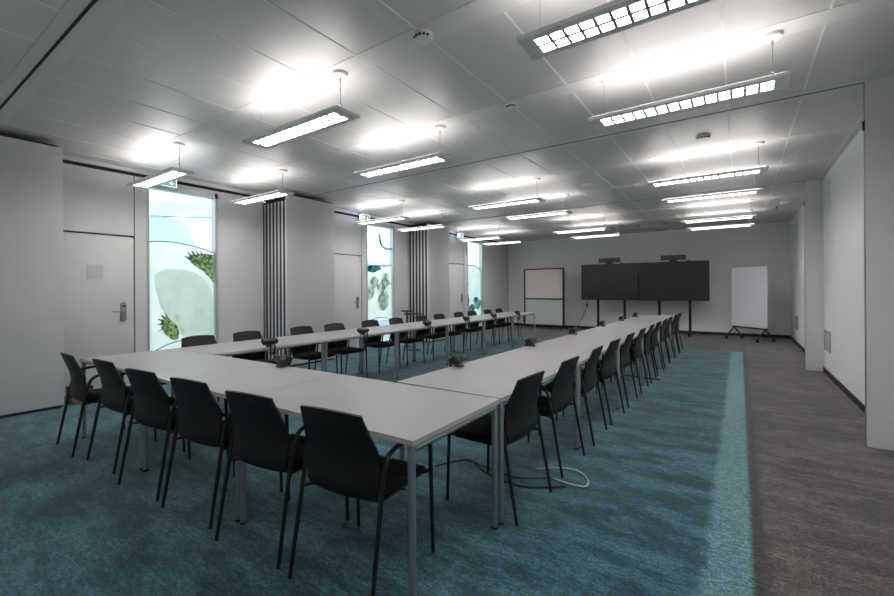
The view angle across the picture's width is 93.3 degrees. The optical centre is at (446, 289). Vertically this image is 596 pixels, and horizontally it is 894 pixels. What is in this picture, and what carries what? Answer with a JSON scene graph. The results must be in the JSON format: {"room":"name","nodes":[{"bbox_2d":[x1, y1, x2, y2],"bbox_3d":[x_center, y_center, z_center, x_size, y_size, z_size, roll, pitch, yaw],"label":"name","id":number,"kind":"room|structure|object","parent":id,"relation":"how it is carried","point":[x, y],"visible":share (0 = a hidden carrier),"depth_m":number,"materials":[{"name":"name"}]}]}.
{"room":"conference room","nodes":[
{"label":"conference room","id":0,"kind":"room"},
{"bbox_2d":[63,155,508,356],"bbox_3d":[-2.868,-0.189,8.862,0.510,3.150,17.700,0,0,35],"label":"wall","id":1,"kind":"structure","parent":0,"point":[99,201],"depth_m":7.28,"materials":[{"name":"paint"}]},
{"bbox_2d":[0,0,97,109],"bbox_3d":[-2.001,-1.752,2.464,8.320,0.014,0.018,0,0,35],"label":"trim","id":2,"kind":"structure","parent":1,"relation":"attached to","point":[92,2],"depth_m":3.05,"materials":[{"name":"black metal"}]},
{"bbox_2d":[63,232,133,395],"bbox_3d":[-4.768,0.322,5.734,0.117,2.132,0.882,0,0,35],"label":"door","id":3,"kind":"structure","parent":1,"relation":"in","point":[98,313],"depth_m":5.76,"materials":[{"name":"paint"}]},
{"bbox_2d":[86,264,102,278],"bbox_3d":[-4.784,-0.234,5.737,0.002,0.200,0.180,0,0,35],"label":"paper notice","id":4,"kind":"object","parent":3,"relation":"attached to","point":[92,271],"visible":1,"depth_m":5.73,"materials":[{"name":"white paper"}]},
{"bbox_2d":[146,185,218,350],"bbox_3d":[-4.188,-0.130,6.699,0.124,2.925,1.040,0,0,35],"label":"window","id":5,"kind":"structure","parent":1,"relation":"in","point":[214,197],"depth_m":6.97,"materials":[{"name":"silver metal"}]},
{"bbox_2d":[149,241,213,350],"bbox_3d":[-4.188,0.269,6.694,0.040,2.019,0.963,0,0,35],"label":"mural","id":6,"kind":"object","parent":5,"relation":"attached to","point":[181,275],"visible":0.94,"depth_m":6.65,"materials":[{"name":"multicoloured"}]},
{"bbox_2d":[64,176,463,330],"bbox_3d":[-2.247,-0.135,9.396,0.002,3.035,9.802,0,0,35],"label":"trim","id":7,"kind":"structure","parent":1,"relation":"attached to","point":[134,176],"depth_m":6.11,"materials":[{"name":"black plastic"}]},
{"bbox_2d":[63,159,508,244],"bbox_3d":[-2.699,-1.671,8.740,0.040,0.034,17.700,0,0,35],"label":"trim","id":8,"kind":"structure","parent":1,"relation":"attached to","point":[64,161],"depth_m":6.74,"materials":[{"name":"black"}]},
{"bbox_2d":[334,254,360,347],"bbox_3d":[-2.227,0.308,9.399,0.117,2.132,0.902,0,0,35],"label":"door","id":9,"kind":"structure","parent":1,"relation":"in","point":[347,267],"depth_m":9.46,"materials":[{"name":"paint"}]},
{"bbox_2d":[366,223,394,341],"bbox_3d":[-1.659,-0.143,10.348,0.124,2.925,0.980,0,0,35],"label":"window","id":10,"kind":"structure","parent":1,"relation":"in","point":[392,257],"depth_m":10.68,"materials":[{"name":"clear glass"}]},
{"bbox_2d":[368,234,391,319],"bbox_3d":[-1.657,-0.270,10.341,0.050,2.152,0.903,0,0,35],"label":"mural","id":11,"kind":"object","parent":10,"relation":"attached to","point":[379,277],"visible":0.98,"depth_m":10.36,"materials":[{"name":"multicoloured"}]},
{"bbox_2d":[449,264,463,330],"bbox_3d":[0.297,0.294,13.040,0.117,2.132,0.882,0,0,35],"label":"door","id":12,"kind":"structure","parent":1,"relation":"in","point":[456,271],"depth_m":13.06,"materials":[{"name":"paint"}]},
{"bbox_2d":[467,241,482,325],"bbox_3d":[0.891,-0.157,14.026,0.124,2.925,0.990,0,0,35],"label":"window","id":13,"kind":"structure","parent":1,"relation":"in","point":[480,243],"depth_m":14.38,"materials":[{"name":"clear glass"}]},
{"bbox_2d":[468,265,480,314],"bbox_3d":[0.890,0.130,14.023,0.042,1.870,0.917,0,0,35],"label":"mural","id":14,"kind":"object","parent":13,"relation":"attached to","point":[474,273],"visible":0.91,"depth_m":14.07,"materials":[{"name":"teal paint"}]},
{"bbox_2d":[435,179,817,223],"bbox_3d":[2.688,-1.778,9.227,8.320,0.013,0.010,0,0,35],"label":"trim","id":15,"kind":"structure","parent":1,"relation":"attached to","point":[816,179],"depth_m":8.29,"materials":[{"name":"black"}]},
{"bbox_2d":[0,0,893,241],"bbox_3d":[0.710,-1.833,6.375,8.920,0.142,18.100,0,0,35],"label":"ceiling","id":16,"kind":"structure","parent":0,"point":[132,79],"depth_m":3.88,"materials":[{"name":"paint"}]},
{"bbox_2d":[127,142,193,188],"bbox_3d":[-3.670,-1.565,5.373,1.330,0.350,0.244,0,0,35],"label":"pendant light","id":17,"kind":"object","parent":16,"relation":"hanging from","point":[170,174],"visible":1,"depth_m":5.26,"materials":[{"name":"white"}]},
{"bbox_2d":[230,169,293,204],"bbox_3d":[-2.878,-1.569,6.515,1.330,0.350,0.244,0,0,35],"label":"pendant light","id":18,"kind":"object","parent":16,"relation":"hanging from","point":[278,193],"visible":1,"depth_m":6.43,"materials":[{"name":"white"}]},
{"bbox_2d":[243,69,359,149],"bbox_3d":[-1.336,-1.578,3.755,1.330,0.350,0.244,0,0,35],"label":"pendant light","id":19,"kind":"object","parent":16,"relation":"hanging from","point":[333,116],"visible":1,"depth_m":3.65,"materials":[{"name":"white"}]},
{"bbox_2d":[354,200,409,224],"bbox_3d":[-1.363,-1.577,8.701,1.330,0.350,0.244,0,0,35],"label":"pendant light","id":20,"kind":"object","parent":16,"relation":"hanging from","point":[400,201],"visible":1,"depth_m":8.62,"materials":[{"name":"white metal"}]},
{"bbox_2d":[352,125,453,178],"bbox_3d":[-0.544,-1.582,4.897,1.330,0.350,0.244,0,0,35],"label":"pendant light","id":21,"kind":"object","parent":16,"relation":"hanging from","point":[440,157],"visible":1,"depth_m":4.80,"materials":[{"name":"white"}]},
{"bbox_2d":[397,210,447,231],"bbox_3d":[-0.588,-1.582,9.819,1.330,0.350,0.244,0,0,35],"label":"pendant light","id":22,"kind":"object","parent":16,"relation":"hanging from","point":[441,211],"visible":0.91,"depth_m":9.70,"materials":[{"name":"white metal"}]},
{"bbox_2d":[413,28,432,44],"bbox_3d":[-0.165,-1.739,2.918,0.140,0.040,0.140,0,0,35],"label":"smoke detector","id":23,"kind":"object","parent":16,"relation":"attached to","point":[422,36],"visible":1,"depth_m":2.88,"materials":[{"name":"white plastic"}]},
{"bbox_2d":[459,225,502,241],"bbox_3d":[0.956,-1.590,12.046,1.330,0.350,0.244,0,0,35],"label":"pendant light","id":24,"kind":"object","parent":16,"relation":"hanging from","point":[498,226],"visible":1,"depth_m":11.92,"materials":[{"name":"white metal"}]},
{"bbox_2d":[467,178,545,209],"bbox_3d":[0.972,-1.590,7.083,1.330,0.350,0.244,0,0,35],"label":"pendant light","id":25,"kind":"object","parent":16,"relation":"hanging from","point":[536,199],"visible":1,"depth_m":6.98,"materials":[{"name":"white"}]},
{"bbox_2d":[503,193,572,219],"bbox_3d":[1.746,-1.595,8.201,1.330,0.350,0.244,0,0,35],"label":"pendant light","id":26,"kind":"object","parent":16,"relation":"hanging from","point":[566,211],"visible":0.91,"depth_m":8.12,"materials":[{"name":"white metal"}]},
{"bbox_2d":[552,214,609,233],"bbox_3d":[3.290,-1.603,10.428,1.330,0.350,0.244,0,0,35],"label":"pendant light","id":27,"kind":"object","parent":16,"relation":"hanging from","point":[605,228],"visible":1,"depth_m":10.32,"materials":[{"name":"white metal"}]},
{"bbox_2d":[307,82,864,196],"bbox_3d":[0.363,-1.766,5.873,8.320,0.013,0.010,0,0,35],"label":"trim","id":28,"kind":"structure","parent":16,"relation":"attached to","point":[863,82],"depth_m":4.67,"materials":[{"name":"black"}]},
{"bbox_2d":[570,222,621,238],"bbox_3d":[4.059,-1.607,11.538,1.330,0.350,0.244,0,0,35],"label":"pendant light","id":29,"kind":"object","parent":16,"relation":"hanging from","point":[618,234],"visible":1,"depth_m":11.47,"materials":[{"name":"white metal"}]},
{"bbox_2d":[516,0,712,59],"bbox_3d":[1.010,-1.591,2.128,1.330,0.350,0.244,0,0,35],"label":"pendant light","id":30,"kind":"object","parent":16,"relation":"hanging from","point":[615,16],"visible":1,"depth_m":2.26,"materials":[{"name":"white"}]},
{"bbox_2d":[588,30,791,129],"bbox_3d":[1.802,-1.595,3.271,1.330,0.350,0.244,0,0,35],"label":"pendant light","id":31,"kind":"object","parent":16,"relation":"hanging from","point":[780,81],"visible":1,"depth_m":3.16,"materials":[{"name":"white"}]},
{"bbox_2d":[646,141,768,187],"bbox_3d":[3.318,-1.603,5.457,1.330,0.350,0.244,0,0,35],"label":"pendant light","id":32,"kind":"object","parent":16,"relation":"hanging from","point":[757,170],"visible":1,"depth_m":5.36,"materials":[{"name":"white"}]},
{"bbox_2d":[661,184,763,203],"bbox_3d":[4.093,-1.607,6.575,1.330,0.350,0.244,0,0,35],"label":"pendant light","id":33,"kind":"object","parent":16,"relation":"hanging from","point":[760,190],"visible":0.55,"depth_m":6.52,"materials":[{"name":"white metal"}]},
{"bbox_2d":[680,199,756,223],"bbox_3d":[5.636,-1.616,8.802,1.330,0.350,0.244,0,0,35],"label":"pendant light","id":34,"kind":"object","parent":16,"relation":"hanging from","point":[750,200],"visible":1,"depth_m":8.73,"materials":[{"name":"white metal"}]},
{"bbox_2d":[687,210,754,230],"bbox_3d":[6.406,-1.620,9.911,1.330,0.350,0.244,0,0,35],"label":"pendant light","id":35,"kind":"object","parent":16,"relation":"hanging from","point":[749,211],"visible":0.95,"depth_m":9.80,"materials":[{"name":"white metal"}]},
{"bbox_2d":[0,325,893,595],"bbox_3d":[0.728,1.426,6.375,8.920,0.120,18.100,0,0,35],"label":"floor","id":36,"kind":"structure","parent":0,"point":[744,469],"depth_m":2.66,"materials":[{"name":"teal carpet"}]},
{"bbox_2d":[0,134,63,417],"bbox_3d":[-5.137,-0.141,4.738,0.742,3.071,1.095,0,0,35],"label":"wall","id":37,"kind":"structure","parent":36,"relation":"on","point":[31,172],"depth_m":4.75,"materials":[{"name":"paint"}]},
{"bbox_2d":[65,383,93,404],"bbox_3d":[-4.547,1.298,5.226,0.250,0.195,0.210,0,0,35],"label":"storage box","id":38,"kind":"object","parent":36,"relation":"on","point":[72,401],"visible":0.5,"depth_m":5.12,"materials":[{"name":"black plastic"}]},
{"bbox_2d":[56,352,133,456],"bbox_3d":[-3.129,0.962,3.810,0.521,0.837,0.519,0,0,37],"label":"chair","id":39,"kind":"object","parent":36,"relation":"on","point":[78,389],"visible":0.63,"depth_m":3.60,"materials":[{"name":"plastic"}]},
{"bbox_2d":[86,358,185,473],"bbox_3d":[-2.561,0.959,3.481,0.521,0.837,0.519,0,0,32],"label":"chair","id":40,"kind":"object","parent":36,"relation":"on","point":[113,396],"visible":0.59,"depth_m":3.27,"materials":[{"name":"plastic"}]},
{"bbox_2d":[80,348,238,469],"bbox_3d":[-2.656,1.015,3.910,1.314,0.740,0.800,0,0,34],"label":"conference table","id":41,"kind":"object","parent":36,"relation":"on","point":[166,359],"visible":0.4,"depth_m":3.87,"materials":[{"name":"laminate"}]},
{"bbox_2d":[117,368,228,500],"bbox_3d":[-1.980,0.956,3.069,0.521,0.837,0.519,0,0,28],"label":"chair","id":42,"kind":"object","parent":36,"relation":"on","point":[151,405],"visible":0.64,"depth_m":2.87,"materials":[{"name":"plastic"}]},
{"bbox_2d":[175,335,241,408],"bbox_3d":[-2.720,0.960,4.830,0.519,0.837,0.521,0,0,32],"label":"chair","id":43,"kind":"object","parent":36,"relation":"on","point":[198,340],"visible":0.1,"depth_m":4.95,"materials":[{"name":"plastic"}]},
{"bbox_2d":[161,377,282,528],"bbox_3d":[-1.458,0.953,2.752,0.521,0.837,0.519,0,0,28],"label":"chair","id":44,"kind":"object","parent":36,"relation":"on","point":[199,418],"visible":0.62,"depth_m":2.55,"materials":[{"name":"plastic"}]},
{"bbox_2d":[142,359,339,521],"bbox_3d":[-1.560,1.009,3.180,1.314,0.740,0.800,0,0,34],"label":"conference table","id":45,"kind":"object","parent":36,"relation":"on","point":[241,375],"visible":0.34,"depth_m":3.12,"materials":[{"name":"laminate"}]},
{"bbox_2d":[272,354,292,367],"bbox_3d":[-1.355,0.651,3.482,0.176,0.222,0.111,0,0,34],"label":"power outlet","id":46,"kind":"object","parent":45,"relation":"on","point":[282,360],"visible":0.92,"depth_m":3.44,"materials":[{"name":"grey plastic"}]},
{"bbox_2d":[174,336,324,408],"bbox_3d":[-2.254,1.012,4.970,0.800,0.740,1.397,0,0,34],"label":"conference table","id":47,"kind":"object","parent":36,"relation":"on","point":[248,346],"visible":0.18,"depth_m":4.82,"materials":[{"name":"laminate"}]},
{"bbox_2d":[261,337,278,357],"bbox_3d":[-1.978,0.655,4.719,0.111,0.222,0.176,0,0,34],"label":"power outlet","id":48,"kind":"object","parent":47,"relation":"on","point":[267,342],"visible":0.98,"depth_m":4.69,"materials":[{"name":"grey plastic"}]},
{"bbox_2d":[232,331,287,365],"bbox_3d":[-2.388,0.958,5.329,0.519,0.837,0.521,0,0,32],"label":"chair","id":49,"kind":"object","parent":36,"relation":"on","point":[244,335],"visible":0.3,"depth_m":5.44,"materials":[{"name":"plastic"}]},
{"bbox_2d":[214,390,349,568],"bbox_3d":[-0.927,0.950,2.399,0.521,0.837,0.519,0,0,28],"label":"chair","id":50,"kind":"object","parent":36,"relation":"on","point":[260,437],"visible":0.7,"depth_m":2.20,"materials":[{"name":"plastic"}]},
{"bbox_2d":[263,195,334,366],"bbox_3d":[-2.820,-0.154,8.081,0.742,3.071,1.070,0,0,35],"label":"wall","id":51,"kind":"structure","parent":36,"relation":"on","point":[299,264],"depth_m":7.73,"materials":[{"name":"paint"}]},
{"bbox_2d":[290,326,337,373],"bbox_3d":[-1.928,0.956,6.020,0.519,0.837,0.521,0,0,32],"label":"chair","id":52,"kind":"object","parent":36,"relation":"on","point":[309,352],"visible":0.45,"depth_m":6.05,"materials":[{"name":"plastic"}]},
{"bbox_2d":[287,328,397,378],"bbox_3d":[-1.478,1.008,6.135,0.800,0.740,1.397,0,0,34],"label":"conference table","id":53,"kind":"object","parent":36,"relation":"on","point":[340,335],"visible":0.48,"depth_m":6.00,"materials":[{"name":"laminate"}]},
{"bbox_2d":[357,327,368,343],"bbox_3d":[-1.175,0.650,5.926,0.111,0.222,0.176,0,0,34],"label":"power outlet","id":54,"kind":"object","parent":53,"relation":"on","point":[362,331],"visible":1,"depth_m":5.89,"materials":[{"name":"grey plastic"}]},
{"bbox_2d":[324,323,367,376],"bbox_3d":[-1.595,0.954,6.519,0.519,0.837,0.521,0,0,36],"label":"chair","id":55,"kind":"object","parent":36,"relation":"on","point":[342,348],"visible":0.57,"depth_m":6.56,"materials":[{"name":"plastic"}]},
{"bbox_2d":[288,405,434,595],"bbox_3d":[-0.413,0.947,2.093,0.521,0.837,0.519,0,0,29],"label":"chair","id":56,"kind":"object","parent":36,"relation":"on","point":[341,457],"visible":0.91,"depth_m":1.91,"materials":[{"name":"plastic"}]},
{"bbox_2d":[240,374,499,595],"bbox_3d":[-0.464,1.003,2.450,1.314,0.740,0.800,0,0,34],"label":"conference table","id":57,"kind":"object","parent":36,"relation":"on","point":[416,417],"visible":0.73,"depth_m":2.31,"materials":[{"name":"laminate"}]},
{"bbox_2d":[358,320,400,373],"bbox_3d":[-1.152,0.951,7.185,0.519,0.837,0.521,0,0,36],"label":"chair","id":58,"kind":"object","parent":36,"relation":"on","point":[374,341],"visible":0.53,"depth_m":7.24,"materials":[{"name":"plastic"}]},
{"bbox_2d":[361,322,447,377],"bbox_3d":[-0.703,1.004,7.301,0.800,0.740,1.397,0,0,34],"label":"conference table","id":59,"kind":"object","parent":36,"relation":"on","point":[412,326],"visible":0.82,"depth_m":7.11,"materials":[{"name":"laminate"}]},
{"bbox_2d":[386,318,424,366],"bbox_3d":[-0.770,0.949,7.760,0.519,0.837,0.521,0,0,33],"label":"chair","id":60,"kind":"object","parent":36,"relation":"on","point":[403,339],"visible":0.59,"depth_m":7.76,"materials":[{"name":"plastic"}]},
{"bbox_2d":[408,223,449,341],"bbox_3d":[-0.554,-0.167,11.444,0.848,3.071,0.940,0,0,35],"label":"wall","id":61,"kind":"structure","parent":36,"relation":"on","point":[428,249],"depth_m":11.06,"materials":[{"name":"paint"}]},
{"bbox_2d":[415,315,444,360],"bbox_3d":[-0.338,0.947,8.409,0.519,0.837,0.521,0,0,32],"label":"chair","id":62,"kind":"object","parent":36,"relation":"on","point":[419,333],"visible":0.46,"depth_m":8.37,"materials":[{"name":"plastic"}]},
{"bbox_2d":[431,314,463,355],"bbox_3d":[0.011,0.945,8.933,0.519,0.837,0.521,0,0,34],"label":"chair","id":63,"kind":"object","parent":36,"relation":"on","point":[440,330],"visible":0.51,"depth_m":8.94,"materials":[{"name":"plastic"}]},
{"bbox_2d":[414,318,484,364],"bbox_3d":[0.073,1.000,8.466,0.800,0.740,1.397,0,0,34],"label":"conference table","id":64,"kind":"object","parent":36,"relation":"on","point":[450,321],"visible":0.84,"depth_m":8.24,"materials":[{"name":"laminate"}]},
{"bbox_2d":[454,312,481,350],"bbox_3d":[0.449,0.943,9.591,0.519,0.837,0.521,0,0,33],"label":"chair","id":65,"kind":"object","parent":36,"relation":"on","point":[458,328],"visible":0.56,"depth_m":9.61,"materials":[{"name":"plastic"}]},
{"bbox_2d":[465,311,493,346],"bbox_3d":[0.776,0.941,10.082,0.519,0.837,0.521,0,0,36],"label":"chair","id":66,"kind":"object","parent":36,"relation":"on","point":[475,325],"visible":0.45,"depth_m":10.13,"materials":[{"name":"plastic"}]},
{"bbox_2d":[454,314,512,353],"bbox_3d":[0.849,0.995,9.632,0.800,0.740,1.397,0,0,34],"label":"conference table","id":67,"kind":"object","parent":36,"relation":"on","point":[486,317],"visible":0.77,"depth_m":9.38,"materials":[{"name":"laminate"}]},
{"bbox_2d":[397,354,579,524],"bbox_3d":[0.398,0.998,3.250,0.800,0.740,1.432,0,0,35],"label":"conference table","id":68,"kind":"object","parent":36,"relation":"on","point":[494,376],"visible":0.59,"depth_m":2.98,"materials":[{"name":"laminate"}]},
{"bbox_2d":[448,354,466,366],"bbox_3d":[0.087,0.644,3.447,0.111,0.222,0.176,0,0,35],"label":"power outlet","id":69,"kind":"object","parent":68,"relation":"on","point":[456,360],"visible":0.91,"depth_m":3.40,"materials":[{"name":"grey plastic"}]},
{"bbox_2d":[482,309,508,343],"bbox_3d":[1.225,0.938,10.756,0.519,0.837,0.521,0,0,34],"label":"chair","id":70,"kind":"object","parent":36,"relation":"on","point":[489,323],"visible":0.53,"depth_m":10.79,"materials":[{"name":"plastic"}]},
{"bbox_2d":[446,371,551,525],"bbox_3d":[0.351,0.943,2.777,0.519,0.837,0.521,0,0,37],"label":"chair","id":71,"kind":"object","parent":36,"relation":"on","point":[521,414],"visible":0.66,"depth_m":2.65,"materials":[{"name":"plastic"}]},
{"bbox_2d":[435,459,564,487],"bbox_3d":[0.368,1.358,3.085,0.949,0.010,0.246,0,0,35],"label":"power cable","id":72,"kind":"object","parent":36,"relation":"on","point":[478,466],"visible":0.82,"depth_m":2.97,"materials":[{"name":"black plastic"}]},
{"bbox_2d":[494,308,518,339],"bbox_3d":[1.585,0.936,11.297,0.519,0.837,0.521,0,0,32],"label":"chair","id":73,"kind":"object","parent":36,"relation":"on","point":[498,310],"visible":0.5,"depth_m":11.37,"materials":[{"name":"plastic"}]},
{"bbox_2d":[484,312,534,346],"bbox_3d":[1.625,0.991,10.797,0.800,0.740,1.397,0,0,34],"label":"conference table","id":74,"kind":"object","parent":36,"relation":"on","point":[502,313],"visible":0.45,"depth_m":10.79,"materials":[{"name":"laminate"}]},
{"bbox_2d":[521,268,566,330],"bbox_3d":[3.295,0.322,14.387,1.436,2.059,0.664,0,0,35],"label":"whiteboard","id":75,"kind":"object","parent":36,"relation":"on","point":[544,292],"visible":0.98,"depth_m":14.34,"materials":[{"name":"white plastic"}]},
{"bbox_2d":[503,356,584,477],"bbox_3d":[0.773,0.941,3.385,0.519,0.837,0.521,0,0,36],"label":"chair","id":76,"kind":"object","parent":36,"relation":"on","point":[562,392],"visible":0.57,"depth_m":3.19,"materials":[{"name":"plastic"}]},
{"bbox_2d":[498,339,618,447],"bbox_3d":[1.218,0.993,4.428,0.800,0.740,1.432,0,0,35],"label":"conference table","id":77,"kind":"object","parent":36,"relation":"on","point":[552,349],"visible":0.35,"depth_m":4.31,"materials":[{"name":"laminate"}]},
{"bbox_2d":[536,467,588,486],"bbox_3d":[0.849,1.357,3.091,0.408,0.013,0.249,0,0,35],"label":"cable","id":78,"kind":"object","parent":36,"relation":"on","point":[544,467],"visible":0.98,"depth_m":3.04,"materials":[{"name":"grey plastic"}]},
{"bbox_2d":[538,345,607,445],"bbox_3d":[1.196,0.938,3.992,0.519,0.837,0.521,0,0,33],"label":"chair","id":79,"kind":"object","parent":36,"relation":"on","point":[589,380],"visible":0.56,"depth_m":3.80,"materials":[{"name":"plastic"}]},
{"bbox_2d":[562,338,624,424],"bbox_3d":[1.585,0.936,4.550,0.519,0.837,0.521,0,0,37],"label":"chair","id":80,"kind":"object","parent":36,"relation":"on","point":[608,368],"visible":0.56,"depth_m":4.35,"materials":[{"name":"plastic"}]},
{"bbox_2d":[554,330,642,408],"bbox_3d":[2.038,0.989,5.605,0.800,0.740,1.432,0,0,35],"label":"conference table","id":81,"kind":"object","parent":36,"relation":"on","point":[586,335],"visible":0.36,"depth_m":5.54,"materials":[{"name":"laminate"}]},
{"bbox_2d":[581,263,638,326],"bbox_3d":[5.112,0.274,13.285,1.713,2.135,0.660,0,0,35],"label":"television","id":82,"kind":"object","parent":36,"relation":"on","point":[620,281],"visible":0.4,"depth_m":13.19,"materials":[{"name":"black plastic"}]},
{"bbox_2d":[599,258,619,263],"bbox_3d":[5.091,-0.885,13.248,0.640,0.185,0.088,0,0,35],"label":"bar","id":83,"kind":"object","parent":82,"relation":"on","point":[601,260],"visible":1,"depth_m":13.22,"materials":[{"name":"grey plastic"}]},
{"bbox_2d":[584,332,637,407],"bbox_3d":[2.008,0.934,5.157,0.519,0.837,0.521,0,0,35],"label":"chair","id":84,"kind":"object","parent":36,"relation":"on","point":[625,360],"visible":0.47,"depth_m":4.96,"materials":[{"name":"plastic"}]},
{"bbox_2d":[587,323,658,384],"bbox_3d":[2.858,0.984,6.783,0.800,0.740,1.432,0,0,35],"label":"conference table","id":85,"kind":"object","parent":36,"relation":"on","point":[611,326],"visible":0.41,"depth_m":6.76,"materials":[{"name":"laminate"}]},
{"bbox_2d":[601,327,648,393],"bbox_3d":[2.442,0.931,5.781,0.519,0.837,0.521,0,0,34],"label":"chair","id":86,"kind":"object","parent":36,"relation":"on","point":[637,351],"visible":0.55,"depth_m":5.57,"materials":[{"name":"plastic"}]},
{"bbox_2d":[614,324,656,383],"bbox_3d":[2.842,0.929,6.355,0.519,0.837,0.521,0,0,33],"label":"chair","id":87,"kind":"object","parent":36,"relation":"on","point":[647,347],"visible":0.55,"depth_m":6.15,"materials":[{"name":"plastic"}]},
{"bbox_2d":[613,319,670,368],"bbox_3d":[3.678,0.980,7.960,0.800,0.740,1.432,0,0,35],"label":"conference table","id":88,"kind":"object","parent":36,"relation":"on","point":[627,321],"visible":0.32,"depth_m":7.96,"materials":[{"name":"laminate"}]},
{"bbox_2d":[624,321,663,375],"bbox_3d":[3.219,0.927,6.897,0.519,0.837,0.521,0,0,36],"label":"chair","id":89,"kind":"object","parent":36,"relation":"on","point":[653,339],"visible":0.53,"depth_m":6.68,"materials":[{"name":"plastic"}]},
{"bbox_2d":[633,318,669,367],"bbox_3d":[3.642,0.925,7.504,0.519,0.837,0.521,0,0,36],"label":"chair","id":90,"kind":"object","parent":36,"relation":"on","point":[662,337],"visible":0.41,"depth_m":7.30,"materials":[{"name":"plastic"}]},
{"bbox_2d":[628,315,679,346],"bbox_3d":[4.498,0.975,9.138,0.800,0.740,1.432,0,0,35],"label":"conference table","id":91,"kind":"object","parent":36,"relation":"on","point":[659,317],"visible":0.3,"depth_m":9.07,"materials":[{"name":"laminate"}]},
{"bbox_2d":[643,316,674,362],"bbox_3d":[4.019,0.923,8.046,0.519,0.837,0.521,0,0,36],"label":"chair","id":92,"kind":"object","parent":36,"relation":"on","point":[666,332],"visible":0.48,"depth_m":7.83,"materials":[{"name":"plastic"}]},
{"bbox_2d":[648,314,679,356],"bbox_3d":[4.471,0.920,8.694,0.519,0.837,0.521,0,0,35],"label":"chair","id":93,"kind":"object","parent":36,"relation":"on","point":[676,315],"visible":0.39,"depth_m":8.47,"materials":[{"name":"plastic"}]},
{"bbox_2d":[654,312,682,352],"bbox_3d":[4.854,0.918,9.244,0.519,0.837,0.521,0,0,35],"label":"chair","id":94,"kind":"object","parent":36,"relation":"on","point":[679,315],"visible":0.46,"depth_m":9.02,"materials":[{"name":"plastic"}]},
{"bbox_2d":[639,260,709,336],"bbox_3d":[6.571,0.266,12.274,1.806,2.135,0.660,0,0,35],"label":"television","id":95,"kind":"object","parent":36,"relation":"on","point":[675,280],"visible":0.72,"depth_m":12.17,"materials":[{"name":"black plastic"}]},
{"bbox_2d":[661,255,685,261],"bbox_3d":[6.553,-0.893,12.234,0.640,0.185,0.088,0,0,35],"label":"bar","id":96,"kind":"object","parent":95,"relation":"on","point":[671,258],"visible":1,"depth_m":12.20,"materials":[{"name":"grey plastic"}]},
{"bbox_2d":[725,266,775,342],"bbox_3d":[7.813,0.377,10.921,0.564,1.900,1.036,0,0,-10],"label":"whiteboard","id":97,"kind":"object","parent":36,"relation":"on","point":[749,284],"visible":1,"depth_m":10.86,"materials":[{"name":"white plastic"}]},
{"bbox_2d":[804,181,805,369],"bbox_3d":[5.944,-0.228,7.015,0.007,3.130,0.025,0,0,35],"label":"trim","id":98,"kind":"structure","parent":36,"relation":"on","point":[804,181],"depth_m":7.01,"materials":[{"name":"silver metal"}]},
{"bbox_2d":[863,83,866,445],"bbox_3d":[3.608,-0.215,3.646,0.007,3.130,0.025,0,0,35],"label":"trim","id":99,"kind":"structure","parent":36,"relation":"on","point":[863,83],"depth_m":3.64,"materials":[{"name":"silver metal"}]},
{"bbox_2d":[509,221,790,334],"bbox_3d":[5.804,-0.277,13.710,8.920,3.230,0.150,0,0,35],"label":"wall","id":100,"kind":"structure","parent":0,"point":[764,244],"depth_m":12.75,"materials":[{"name":"paint"}]},
{"bbox_2d":[517,323,790,338],"bbox_3d":[5.765,1.296,13.643,8.320,0.085,0.015,0,0,35],"label":"baseboard","id":101,"kind":"structure","parent":100,"relation":"attached to","point":[519,324],"depth_m":12.25,"materials":[{"name":"black"}]},
{"bbox_2d":[790,128,864,404],"bbox_3d":[4.220,-0.268,3.948,0.200,3.230,17.700,0,0,35],"label":"wall","id":102,"kind":"structure","parent":0,"point":[843,222],"depth_m":5.58,"materials":[{"name":"paint"}]},
{"bbox_2d":[805,179,823,370],"bbox_3d":[6.043,-0.228,6.953,0.227,3.130,0.075,0,0,35],"label":"pillar","id":103,"kind":"structure","parent":102,"relation":"attached to","point":[814,276],"depth_m":6.92,"materials":[{"name":"paint"}]},
{"bbox_2d":[823,176,830,212],"bbox_3d":[5.870,-1.452,6.524,0.012,0.460,0.620,0,0,35],"label":"air vent","id":104,"kind":"object","parent":102,"relation":"in","point":[825,187],"visible":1,"depth_m":6.51,"materials":[{"name":"metal"}]},
{"bbox_2d":[790,336,864,412],"bbox_3d":[6.506,1.297,7.419,0.012,0.075,9.400,0,0,35],"label":"baseboard","id":105,"kind":"structure","parent":102,"relation":"attached to","point":[838,383],"depth_m":5.62,"materials":[{"name":"black"}]},
{"bbox_2d":[824,330,830,352],"bbox_3d":[5.896,0.803,6.544,0.012,0.310,0.530,0,0,35],"label":"air vent","id":106,"kind":"object","parent":102,"relation":"in","point":[825,331],"visible":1,"depth_m":6.52,"materials":[{"name":"grey metal"}]},
{"bbox_2d":[865,76,893,450],"bbox_3d":[3.707,-0.215,3.583,0.227,3.130,0.075,0,0,35],"label":"wall pillar","id":107,"kind":"structure","parent":102,"relation":"attached to","point":[879,93],"depth_m":3.57,"materials":[{"name":"paint"}]},
{"label":"outside","id":108,"kind":"structure","parent":0,"visible":0},
{"bbox_2d":[149,199,475,266],"bbox_3d":[-0.068,-1.430,17.685,1.350,1.400,23.000,0,0,35],"label":"trim","id":109,"kind":"structure","parent":108,"point":[161,228],"depth_m":8.66,"materials":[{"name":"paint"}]},
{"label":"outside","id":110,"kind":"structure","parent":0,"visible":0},
{"bbox_2d":[378,320,468,339],"bbox_3d":[-2.222,1.467,15.539,6.630,0.130,29.000,0,0,35],"label":"ground","id":111,"kind":"structure","parent":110,"point":[384,322],"depth_m":16.79,"materials":[{"name":"grey"}]},
{"bbox_2d":[149,189,478,320],"bbox_3d":[-2.794,-0.715,18.969,0.200,4.200,40.000,0,0,35],"label":"wall","id":112,"kind":"structure","parent":111,"relation":"on","point":[200,230],"depth_m":12.61,"materials":[{"name":"white paint"}]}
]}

